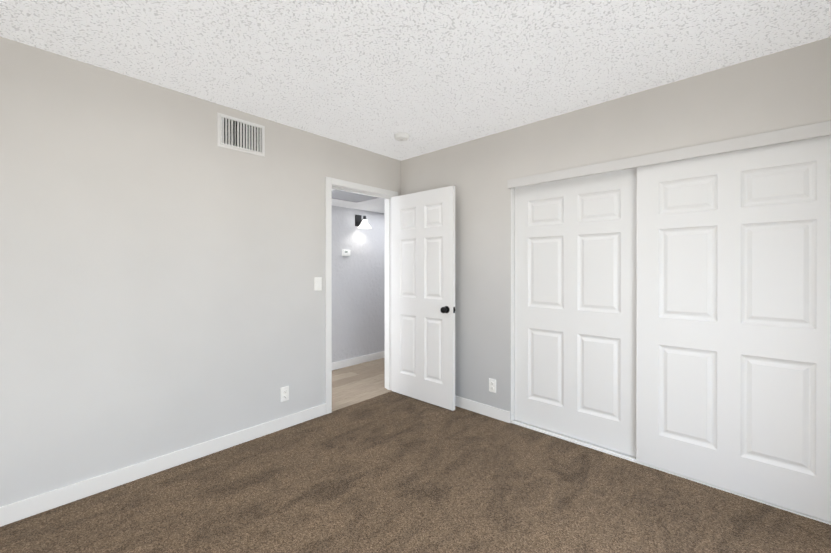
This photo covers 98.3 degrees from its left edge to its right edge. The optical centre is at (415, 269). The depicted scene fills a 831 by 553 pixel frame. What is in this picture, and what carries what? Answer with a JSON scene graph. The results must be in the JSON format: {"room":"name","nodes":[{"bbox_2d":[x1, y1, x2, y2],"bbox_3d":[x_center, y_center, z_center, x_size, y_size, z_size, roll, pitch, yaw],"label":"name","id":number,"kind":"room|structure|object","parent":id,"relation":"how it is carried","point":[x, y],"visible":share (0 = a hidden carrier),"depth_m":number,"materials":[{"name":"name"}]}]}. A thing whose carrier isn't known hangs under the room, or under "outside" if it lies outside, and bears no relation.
{"room":"empty bedroom","nodes":[
{"label":"empty bedroom","id":0,"kind":"room"},
{"bbox_2d":[0,36,400,506],"bbox_3d":[-0.870,0.056,3.176,0.120,2.440,5.570,0,0,43],"label":"wall","id":1,"kind":"structure","parent":0,"point":[162,259],"depth_m":2.21,"materials":[{"name":"grey paint"}]},
{"bbox_2d":[0,404,325,526],"bbox_3d":[-1.700,1.231,2.181,0.016,0.095,2.677,0,0,43],"label":"baseboard","id":2,"kind":"structure","parent":1,"relation":"attached to","point":[27,507],"depth_m":2.19,"materials":[{"name":"white wood"}]},
{"bbox_2d":[217,112,264,156],"bbox_3d":[-1.272,-0.985,2.640,0.014,0.237,0.337,0,0,43],"label":"air vent","id":3,"kind":"object","parent":1,"relation":"in","point":[237,134],"visible":1,"depth_m":2.63,"materials":[{"name":"white metal"}]},
{"bbox_2d":[281,386,288,401],"bbox_3d":[-1.049,1.002,2.888,0.010,0.115,0.070,0,0,43],"label":"outlet","id":4,"kind":"object","parent":1,"relation":"attached to","point":[284,393],"visible":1,"depth_m":2.88,"materials":[{"name":"white plastic"}]},
{"bbox_2d":[314,277,321,290],"bbox_3d":[-0.841,0.126,3.109,0.013,0.115,0.070,0,0,43],"label":"light switch","id":5,"kind":"object","parent":1,"relation":"attached to","point":[317,283],"visible":1,"depth_m":3.10,"materials":[{"name":"white plastic"}]},
{"bbox_2d":[325,177,397,413],"bbox_3d":[-0.540,0.229,3.532,0.152,2.093,0.886,0,0,43],"label":"door frame","id":6,"kind":"structure","parent":1,"relation":"attached to","point":[329,182],"depth_m":3.34,"materials":[{"name":"white wood"}]},
{"bbox_2d":[392,186,454,410],"bbox_3d":[0.059,0.257,3.486,0.802,2.012,0.169,0,0,43],"label":"bedroom door","id":7,"kind":"structure","parent":1,"relation":"in","point":[423,295],"depth_m":3.43,"materials":[{"name":"white wood"}]},
{"bbox_2d":[332,206,384,362],"bbox_3d":[-1.219,0.053,4.432,0.100,2.440,4.400,0,0,43],"label":"wall","id":8,"kind":"structure","parent":0,"point":[358,301],"depth_m":4.82,"materials":[{"name":"paint"}]},
{"bbox_2d":[342,249,349,255],"bbox_3d":[-0.899,-0.218,4.681,0.030,0.084,0.120,0,0,43],"label":"thermostat","id":9,"kind":"object","parent":8,"relation":"attached to","point":[345,252],"visible":0.98,"depth_m":4.66,"materials":[{"name":"white plastic"}]},
{"bbox_2d":[332,351,384,369],"bbox_3d":[-1.176,1.225,4.396,0.016,0.095,4.200,0,0,43],"label":"baseboard","id":10,"kind":"structure","parent":8,"relation":"attached to","point":[355,361],"depth_m":4.80,"materials":[{"name":"white wood"}]},
{"bbox_2d":[355,215,370,228],"bbox_3d":[-0.690,-0.641,4.759,0.230,0.183,0.180,0,0,43],"label":"sconce","id":11,"kind":"object","parent":8,"relation":"attached to","point":[360,222],"visible":1,"depth_m":4.79,"materials":[{"name":"white glass"}]},
{"bbox_2d":[332,189,384,212],"bbox_3d":[-0.815,-0.986,4.056,1.000,0.360,4.200,0,0,43],"label":"ceiling","id":12,"kind":"structure","parent":0,"point":[376,205],"depth_m":4.46,"materials":[{"name":"white paint"}]},
{"bbox_2d":[332,190,377,202],"bbox_3d":[-0.689,-0.799,3.899,0.552,0.014,0.552,0,0,43],"label":"ceiling vent","id":13,"kind":"object","parent":12,"relation":"in","point":[346,196],"visible":0.46,"depth_m":3.93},
{"bbox_2d":[332,358,391,411],"bbox_3d":[-0.771,1.299,4.021,1.120,0.050,4.200,0,0,43],"label":"floor","id":14,"kind":"structure","parent":0,"point":[356,383],"depth_m":4.01,"materials":[{"name":"wood"}]},
{"bbox_2d":[0,391,830,552],"bbox_3d":[-0.167,1.305,1.384,3.350,0.050,3.650,0,0,43],"label":"floor carpet","id":15,"kind":"object","parent":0,"point":[391,472],"visible":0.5,"depth_m":1.96,"materials":[{"name":"brown carpet"}]},
{"bbox_2d":[0,0,830,160],"bbox_3d":[0.034,-1.212,2.404,4.690,0.100,5.670,0,0,43],"label":"ceiling","id":16,"kind":"structure","parent":0,"point":[427,76],"depth_m":1.90,"materials":[{"name":"white paint"}]},
{"bbox_2d":[394,132,408,140],"bbox_3d":[-0.121,-1.143,3.113,0.132,0.042,0.132,0,0,43],"label":"smoke detector","id":17,"kind":"object","parent":16,"relation":"attached to","point":[400,136],"visible":0.98,"depth_m":3.07,"materials":[{"name":"white plastic"}]},
{"bbox_2d":[401,37,830,422],"bbox_3d":[1.158,0.057,2.723,3.470,2.440,0.120,0,0,43],"label":"wall","id":18,"kind":"structure","parent":0,"point":[787,88],"depth_m":2.73,"materials":[{"name":"grey paint"}]},
{"bbox_2d":[455,395,509,422],"bbox_3d":[0.310,1.228,3.415,1.290,0.095,0.020,0,0,43],"label":"baseboard","id":19,"kind":"structure","parent":18,"relation":"attached to","point":[490,411],"depth_m":3.15,"materials":[{"name":"white wood"}]},
{"bbox_2d":[489,378,495,392],"bbox_3d":[0.662,1.001,3.096,0.070,0.115,0.010,0,0,43],"label":"outlet","id":20,"kind":"object","parent":18,"relation":"attached to","point":[492,385],"visible":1,"depth_m":3.09,"materials":[{"name":"white plastic"}]},
{"bbox_2d":[515,168,636,456],"bbox_3d":[1.181,0.285,2.722,0.915,1.955,0.034,0,0,43],"label":"closet door","id":21,"kind":"structure","parent":18,"relation":"in","point":[575,300],"depth_m":2.67,"materials":[{"name":"white wood"}]},
{"bbox_2d":[508,121,830,188],"bbox_3d":[1.462,-0.705,2.344,1.890,0.070,0.020,0,0,43],"label":"trim","id":22,"kind":"structure","parent":18,"relation":"attached to","point":[810,131],"depth_m":2.16,"materials":[{"name":"paint"}]},
{"bbox_2d":[511,188,830,524],"bbox_3d":[1.504,0.278,2.392,1.850,2.000,0.100,0,0,43],"label":"trim","id":23,"kind":"structure","parent":18,"relation":"attached to","point":[583,443],"depth_m":2.82,"materials":[{"name":"white wood"}]},
{"bbox_2d":[636,135,830,520],"bbox_3d":[1.810,0.287,2.075,0.919,1.955,0.036,0,0,43],"label":"closet door","id":24,"kind":"structure","parent":18,"relation":"in","point":[733,369],"depth_m":2.03,"materials":[{"name":"white wood"}]},
{"bbox_2d":[512,423,828,524],"bbox_3d":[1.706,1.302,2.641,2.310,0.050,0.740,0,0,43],"label":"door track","id":25,"kind":"structure","parent":0,"point":[684,478],"depth_m":2.17,"materials":[{"name":"white metal"}]}
]}

